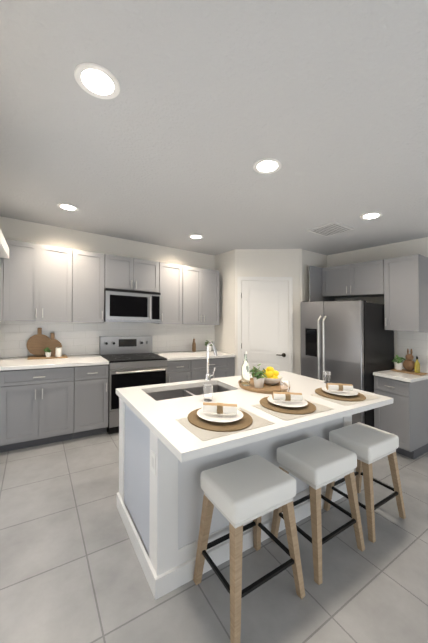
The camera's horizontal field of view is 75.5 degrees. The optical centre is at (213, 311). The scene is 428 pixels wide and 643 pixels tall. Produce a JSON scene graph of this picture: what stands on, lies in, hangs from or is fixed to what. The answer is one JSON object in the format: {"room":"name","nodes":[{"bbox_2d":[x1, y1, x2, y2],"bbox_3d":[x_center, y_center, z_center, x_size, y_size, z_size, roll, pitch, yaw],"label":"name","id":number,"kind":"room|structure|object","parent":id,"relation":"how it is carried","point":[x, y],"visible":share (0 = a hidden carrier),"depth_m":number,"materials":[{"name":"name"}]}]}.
{"room":"kitchen","nodes":[
{"label":"kitchen","id":0,"kind":"room"},
{"bbox_2d":[0,216,214,357],"bbox_3d":[-0.736,0.255,4.581,4.725,2.788,0.120,1,-1,-33],"label":"wall","id":1,"kind":"structure","parent":0,"point":[26,231],"depth_m":3.93,"materials":[{"name":"white paint"}]},
{"bbox_2d":[3,239,71,321],"bbox_3d":[-2.134,-0.342,3.382,0.685,0.945,0.382,1,-1,-33],"label":"upper cabinet","id":2,"kind":"object","parent":1,"relation":"attached to","point":[37,282],"visible":1,"depth_m":3.24,"materials":[{"name":"grey wood"}]},
{"bbox_2d":[0,258,234,376],"bbox_3d":[-1.034,0.346,3.759,3.087,2.300,0.312,1,-1,-33],"label":"cabinet filler","id":3,"kind":"object","parent":2,"relation":"attached to","point":[231,366],"visible":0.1,"depth_m":3.06,"materials":[{"name":"grey wood"}]},
{"bbox_2d":[72,249,104,322],"bbox_3d":[-1.686,-0.319,3.672,0.379,0.934,0.382,1,-1,-33],"label":"upper cabinet","id":4,"kind":"object","parent":1,"relation":"attached to","point":[88,286],"visible":0.98,"depth_m":3.54,"materials":[{"name":"grey wood"}]},
{"bbox_2d":[0,321,214,357],"bbox_3d":[-1.286,0.392,4.147,3.091,0.564,0.006,1,-1,-33],"label":"backsplash","id":5,"kind":"structure","parent":1,"relation":"attached to","point":[77,338],"depth_m":3.87,"materials":[{"name":"white tile"}]},
{"bbox_2d":[104,254,158,292],"bbox_3d":[-1.206,-0.525,3.986,0.760,0.485,0.382,1,-1,-33],"label":"upper cabinet","id":6,"kind":"object","parent":1,"relation":"attached to","point":[125,273],"visible":1,"depth_m":3.83,"materials":[{"name":"grey wood"}]},
{"bbox_2d":[104,288,160,322],"bbox_3d":[-1.188,-0.073,3.950,0.756,0.475,0.449,1,-1,-33],"label":"microwave","id":7,"kind":"object","parent":6,"relation":"attached to","point":[121,305],"visible":0.98,"depth_m":3.78,"materials":[{"name":"silver metal"}]},
{"bbox_2d":[155,262,182,323],"bbox_3d":[-0.727,-0.269,4.293,0.379,0.934,0.382,1,-1,-33],"label":"upper cabinet","id":8,"kind":"object","parent":1,"relation":"attached to","point":[171,283],"visible":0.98,"depth_m":4.17,"materials":[{"name":"grey wood"}]},
{"bbox_2d":[182,266,218,324],"bbox_3d":[-0.279,-0.246,4.582,0.685,0.945,0.382,1,-1,-33],"label":"upper cabinet","id":9,"kind":"object","parent":1,"relation":"attached to","point":[200,300],"visible":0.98,"depth_m":4.43,"materials":[{"name":"grey wood"}]},
{"bbox_2d":[0,432,427,642],"bbox_3d":[1.085,1.643,1.748,4.725,0.410,6.820,1,-1,-33],"label":"floor","id":10,"kind":"structure","parent":0,"point":[71,570],"depth_m":1.63,"materials":[{"name":"tile"}]},
{"bbox_2d":[0,366,73,452],"bbox_3d":[-2.060,1.050,3.246,0.685,0.908,0.654,1,-1,-33],"label":"base cabinet","id":11,"kind":"object","parent":10,"relation":"on","point":[36,407],"visible":1,"depth_m":2.99,"materials":[{"name":"grey wood"}]},
{"bbox_2d":[0,354,108,370],"bbox_3d":[-1.933,0.601,3.344,1.132,0.091,0.640,1,-1,-33],"label":"countertop","id":12,"kind":"structure","parent":11,"relation":"on","point":[16,363],"depth_m":3.21,"materials":[{"name":"white stone"}]},
{"bbox_2d":[27,328,67,359],"bbox_3d":[-2.087,0.394,3.463,0.435,0.381,0.200,1,-1,-33],"label":"cutting board","id":13,"kind":"object","parent":12,"relation":"on","point":[40,345],"visible":1,"depth_m":3.46,"materials":[{"name":"brown wood"}]},
{"bbox_2d":[73,365,108,438],"bbox_3d":[-1.612,1.073,3.536,0.379,0.897,0.654,1,-1,-33],"label":"base cabinet","id":14,"kind":"object","parent":10,"relation":"on","point":[90,400],"visible":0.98,"depth_m":3.30,"materials":[{"name":"grey wood"}]},
{"bbox_2d":[99,336,166,433],"bbox_3d":[-1.115,0.950,3.823,0.756,1.208,0.706,1,-1,-33],"label":"range","id":15,"kind":"object","parent":10,"relation":"on","point":[134,361],"visible":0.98,"depth_m":3.65,"materials":[{"name":"silver metal"}]},
{"bbox_2d":[167,360,190,382],"bbox_3d":[-0.652,1.123,4.157,0.379,0.898,0.654,1,-1,-33],"label":"base cabinet","id":16,"kind":"object","parent":10,"relation":"on","point":[178,370],"visible":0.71,"depth_m":3.92,"materials":[{"name":"grey wood"}]},
{"bbox_2d":[191,358,228,380],"bbox_3d":[-0.204,1.146,4.447,0.685,0.908,0.654,1,-1,-33],"label":"base cabinet","id":17,"kind":"object","parent":10,"relation":"on","point":[199,368],"visible":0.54,"depth_m":4.20,"materials":[{"name":"grey wood"}]},
{"bbox_2d":[152,350,235,360],"bbox_3d":[-0.316,0.684,4.390,1.189,0.093,0.640,1,-1,-33],"label":"countertop","id":18,"kind":"structure","parent":17,"relation":"on","point":[182,355],"depth_m":4.25,"materials":[{"name":"white stone"}]},
{"bbox_2d":[192,337,212,351],"bbox_3d":[-0.186,0.552,4.682,0.390,0.253,0.144,1,-1,-33],"label":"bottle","id":19,"kind":"object","parent":18,"relation":"on","point":[194,346],"visible":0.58,"depth_m":4.60,"materials":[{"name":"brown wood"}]},
{"bbox_2d":[117,378,355,599],"bbox_3d":[0.253,1.142,2.337,1.886,0.935,0.837,1,-1,-33],"label":"kitchen island","id":20,"kind":"object","parent":10,"relation":"on","point":[166,458],"depth_m":1.70,"materials":[{"name":"white wood"}]},
{"bbox_2d":[132,399,215,462],"bbox_3d":[-0.272,0.639,1.563,0.170,0.061,0.740,1,-1,-33],"label":"island countertop","id":21,"kind":"structure","parent":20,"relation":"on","point":[183,446],"depth_m":1.44,"materials":[{"name":"white stone"}]},
{"bbox_2d":[175,407,274,440],"bbox_3d":[0.063,0.632,1.589,0.480,0.025,0.310,1,-1,-33],"label":"placemat","id":22,"kind":"object","parent":21,"relation":"on","point":[205,435],"visible":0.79,"depth_m":1.49,"materials":[{"name":"white fabric"}]},
{"bbox_2d":[187,402,252,431],"bbox_3d":[0.036,0.588,1.632,0.384,0.100,0.384,1,-1,-33],"label":"place setting","id":23,"kind":"object","parent":22,"relation":"on","point":[220,417],"visible":0.98,"depth_m":1.59,"materials":[{"name":"white ceramic"}]},
{"bbox_2d":[203,384,212,401],"bbox_3d":[-0.043,0.580,1.974,0.072,0.113,0.072,1,-1,-33],"label":"glass","id":24,"kind":"object","parent":20,"relation":"on","point":[207,391],"visible":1,"depth_m":1.95,"materials":[{"name":"white"}]},
{"bbox_2d":[116,371,311,410],"bbox_3d":[0.136,0.672,2.524,1.900,0.114,0.430,1,-1,-33],"label":"island countertop","id":25,"kind":"structure","parent":20,"relation":"on","point":[138,394],"depth_m":2.33,"materials":[{"name":"white stone"}]},
{"bbox_2d":[148,383,239,402],"bbox_3d":[-0.185,0.783,2.264,0.764,0.250,0.369,1,-1,-33],"label":"sink","id":26,"kind":"object","parent":25,"relation":"in","point":[174,394],"depth_m":2.37,"materials":[{"name":"grey metal"}]},
{"bbox_2d":[205,342,217,380],"bbox_3d":[-0.002,0.462,2.566,0.110,0.365,0.190,1,-1,-33],"label":"faucet","id":27,"kind":"object","parent":25,"relation":"on","point":[208,375],"visible":1,"depth_m":2.59,"materials":[{"name":"silver metal"}]},
{"bbox_2d":[238,351,289,393],"bbox_3d":[0.437,0.509,2.429,0.450,0.322,0.450,1,-1,-33],"label":"centerpiece","id":28,"kind":"object","parent":25,"relation":"on","point":[267,380],"visible":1,"depth_m":2.39,"materials":[{"name":"brown wood"}]},
{"bbox_2d":[280,380,288,391],"bbox_3d":[0.559,0.608,2.185,0.072,0.113,0.072,1,-1,-33],"label":"glass","id":29,"kind":"object","parent":20,"relation":"on","point":[284,386],"visible":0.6,"depth_m":2.16,"materials":[{"name":"white"}]},
{"bbox_2d":[251,398,332,420],"bbox_3d":[0.541,0.657,1.899,0.480,0.025,0.310,1,-1,-33],"label":"placemat","id":30,"kind":"object","parent":20,"relation":"on","point":[319,409],"visible":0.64,"depth_m":1.79,"materials":[{"name":"white fabric"}]},
{"bbox_2d":[260,392,315,414],"bbox_3d":[0.514,0.613,1.942,0.384,0.100,0.384,1,-1,-33],"label":"place setting","id":31,"kind":"object","parent":30,"relation":"on","point":[289,403],"visible":1,"depth_m":1.91,"materials":[{"name":"white ceramic"}]},
{"bbox_2d":[323,371,330,382],"bbox_3d":[1.101,0.638,2.691,0.072,0.113,0.072,1,-1,-33],"label":"glass","id":32,"kind":"object","parent":20,"relation":"on","point":[327,376],"visible":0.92,"depth_m":2.66,"materials":[{"name":"white"}]},
{"bbox_2d":[311,391,380,405],"bbox_3d":[1.062,0.684,2.236,0.480,0.025,0.310,1,-1,-33],"label":"placemat","id":33,"kind":"object","parent":20,"relation":"on","point":[367,396],"visible":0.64,"depth_m":2.13,"materials":[{"name":"white fabric"}]},
{"bbox_2d":[315,383,365,401],"bbox_3d":[1.034,0.640,2.278,0.384,0.100,0.384,1,-1,-33],"label":"place setting","id":34,"kind":"object","parent":33,"relation":"on","point":[341,392],"visible":1,"depth_m":2.25,"materials":[{"name":"white ceramic"}]},
{"bbox_2d":[193,454,304,642],"bbox_3d":[0.192,1.238,1.556,0.488,0.659,0.392,1,-1,-33],"label":"stool","id":35,"kind":"object","parent":10,"relation":"on","point":[239,494],"visible":1,"depth_m":1.49,"materials":[{"name":"white fabric"}]},
{"bbox_2d":[271,436,364,584],"bbox_3d":[0.699,1.264,1.885,0.488,0.659,0.392,1,-1,-33],"label":"stool","id":36,"kind":"object","parent":10,"relation":"on","point":[315,463],"visible":0.96,"depth_m":1.80,"materials":[{"name":"white fabric"}]},
{"bbox_2d":[309,266,334,301],"bbox_3d":[1.712,0.488,4.345,0.622,2.368,0.019,1,-1,-33],"label":"panel","id":37,"kind":"object","parent":10,"relation":"on","point":[315,284],"visible":0.14,"depth_m":4.26,"materials":[{"name":"grey wood"}]},
{"bbox_2d":[300,300,393,426],"bbox_3d":[1.806,0.763,3.843,0.862,1.834,0.900,1,-1,-33],"label":"refrigerator","id":38,"kind":"object","parent":10,"relation":"on","point":[347,342],"visible":0.58,"depth_m":3.50,"materials":[{"name":"silver metal"}]},
{"bbox_2d":[323,422,405,542],"bbox_3d":[1.194,1.290,2.205,0.488,0.659,0.392,1,-1,-33],"label":"stool","id":39,"kind":"object","parent":10,"relation":"on","point":[368,445],"visible":0.92,"depth_m":2.13,"materials":[{"name":"white fabric"}]},
{"bbox_2d":[374,376,427,458],"bbox_3d":[2.308,1.234,3.383,0.654,0.902,0.385,1,-1,-33],"label":"base cabinet","id":40,"kind":"object","parent":10,"relation":"on","point":[403,416],"visible":0.71,"depth_m":3.19,"materials":[{"name":"grey wood"}]},
{"bbox_2d":[373,370,427,382],"bbox_3d":[2.321,0.775,3.384,0.640,0.069,0.410,1,-1,-33],"label":"countertop","id":41,"kind":"structure","parent":40,"relation":"on","point":[400,376],"depth_m":3.24,"materials":[{"name":"white stone"}]},
{"bbox_2d":[391,349,427,375],"bbox_3d":[2.435,0.616,3.473,0.200,0.304,0.351,1,-1,-33],"label":"decor","id":42,"kind":"object","parent":41,"relation":"on","point":[409,364],"visible":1,"depth_m":3.45,"materials":[{"name":"brown wood"}]},
{"bbox_2d":[0,0,427,254],"bbox_3d":[1.085,-1.077,1.789,4.725,0.410,6.820,1,-1,-33],"label":"ceiling","id":43,"kind":"structure","parent":0,"point":[324,103],"depth_m":1.56,"materials":[{"name":"grey paint"}]},
{"bbox_2d":[57,203,78,210],"bbox_3d":[-1.558,-1.111,2.951,0.204,0.015,0.204,1,-1,-33],"label":"recessed light","id":44,"kind":"object","parent":43,"relation":"in","point":[67,207],"visible":1,"depth_m":2.95,"materials":[{"name":"white"}]},
{"bbox_2d":[74,62,119,98],"bbox_3d":[-0.557,-1.097,1.325,0.204,0.015,0.204,1,-1,-33],"label":"recessed light","id":45,"kind":"object","parent":43,"relation":"in","point":[97,80],"visible":1,"depth_m":1.31,"materials":[{"name":"white plastic"}]},
{"bbox_2d":[189,234,202,238],"bbox_3d":[-0.251,-1.043,3.860,0.204,0.015,0.204,1,-1,-33],"label":"recessed light","id":46,"kind":"object","parent":43,"relation":"in","point":[194,236],"visible":1,"depth_m":3.85,"materials":[{"name":"white plastic"}]},
{"bbox_2d":[253,158,281,173],"bbox_3d":[0.384,-1.048,1.997,0.204,0.015,0.204,1,-1,-33],"label":"recessed light","id":47,"kind":"object","parent":43,"relation":"in","point":[267,165],"visible":1,"depth_m":1.99,"materials":[{"name":"white plastic"}]},
{"bbox_2d":[307,222,353,236],"bbox_3d":[1.392,-0.979,3.315,0.380,0.040,0.380,1,-1,-33],"label":"ceiling vent","id":48,"kind":"object","parent":43,"relation":"in","point":[330,229],"visible":1,"depth_m":3.28,"materials":[{"name":"white metal"}]},
{"bbox_2d":[360,212,382,219],"bbox_3d":[1.617,-0.983,2.848,0.204,0.015,0.204,1,-1,-33],"label":"recessed light","id":49,"kind":"object","parent":43,"relation":"in","point":[370,215],"visible":0.96,"depth_m":2.84,"materials":[{"name":"white"}]},
{"bbox_2d":[215,250,234,353],"bbox_3d":[0.218,0.297,4.763,0.100,2.636,0.610,1,-1,-33],"label":"wall","id":50,"kind":"structure","parent":0,"point":[225,327],"depth_m":4.69,"materials":[{"name":"white paint"}]},
{"bbox_2d":[235,249,301,375],"bbox_3d":[0.863,0.318,4.420,1.044,2.662,0.100,0,-1,12],"label":"wall","id":51,"kind":"structure","parent":0,"point":[266,262],"depth_m":4.36,"materials":[{"name":"white paint"}]},
{"bbox_2d":[237,277,292,375],"bbox_3d":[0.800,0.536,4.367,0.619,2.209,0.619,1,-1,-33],"label":"door","id":52,"kind":"structure","parent":51,"relation":"in","point":[264,343],"depth_m":4.37,"materials":[{"name":"white wood"}]},
{"bbox_2d":[299,249,326,374],"bbox_3d":[1.585,0.348,4.490,0.685,2.646,0.100,1,-1,-33],"label":"wall","id":53,"kind":"structure","parent":0,"point":[309,258],"depth_m":4.37,"materials":[{"name":"white paint"}]},
{"bbox_2d":[327,237,427,368],"bbox_3d":[3.018,0.383,3.019,0.120,2.764,6.580,1,-1,-33],"label":"wall","id":54,"kind":"structure","parent":0,"point":[407,248],"depth_m":3.94,"materials":[{"name":"white paint"}]},
{"bbox_2d":[322,259,383,297],"bbox_3d":[2.068,-0.449,4.030,0.382,0.482,0.911,1,-1,-33],"label":"upper cabinet","id":55,"kind":"object","parent":54,"relation":"attached to","point":[363,279],"visible":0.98,"depth_m":3.90,"materials":[{"name":"grey wood"}]},
{"bbox_2d":[384,254,427,331],"bbox_3d":[2.423,-0.212,3.480,0.382,0.934,0.385,1,-1,-33],"label":"upper cabinet","id":56,"kind":"object","parent":54,"relation":"attached to","point":[405,293],"visible":1,"depth_m":3.36,"materials":[{"name":"grey wood"}]},
{"bbox_2d":[397,331,427,372],"bbox_3d":[2.773,0.514,3.278,0.006,0.537,1.084,1,-1,-33],"label":"backsplash","id":57,"kind":"structure","parent":54,"relation":"attached to","point":[416,343],"depth_m":3.56,"materials":[{"name":"white tile"}]},
{"bbox_3d":[-1.614,-0.853,1.717,0.120,0.625,2.400,1,-1,-33],"label":"wall","id":58,"kind":"structure","parent":0,"visible":0},
{"bbox_2d":[0,229,8,258],"bbox_3d":[-1.572,-0.627,1.878,0.122,0.165,2.730,1,-1,-33],"label":"blind valance","id":59,"kind":"object","parent":58,"relation":"attached to","point":[4,250],"visible":1,"depth_m":2.66,"materials":[{"name":"white"}]}
]}

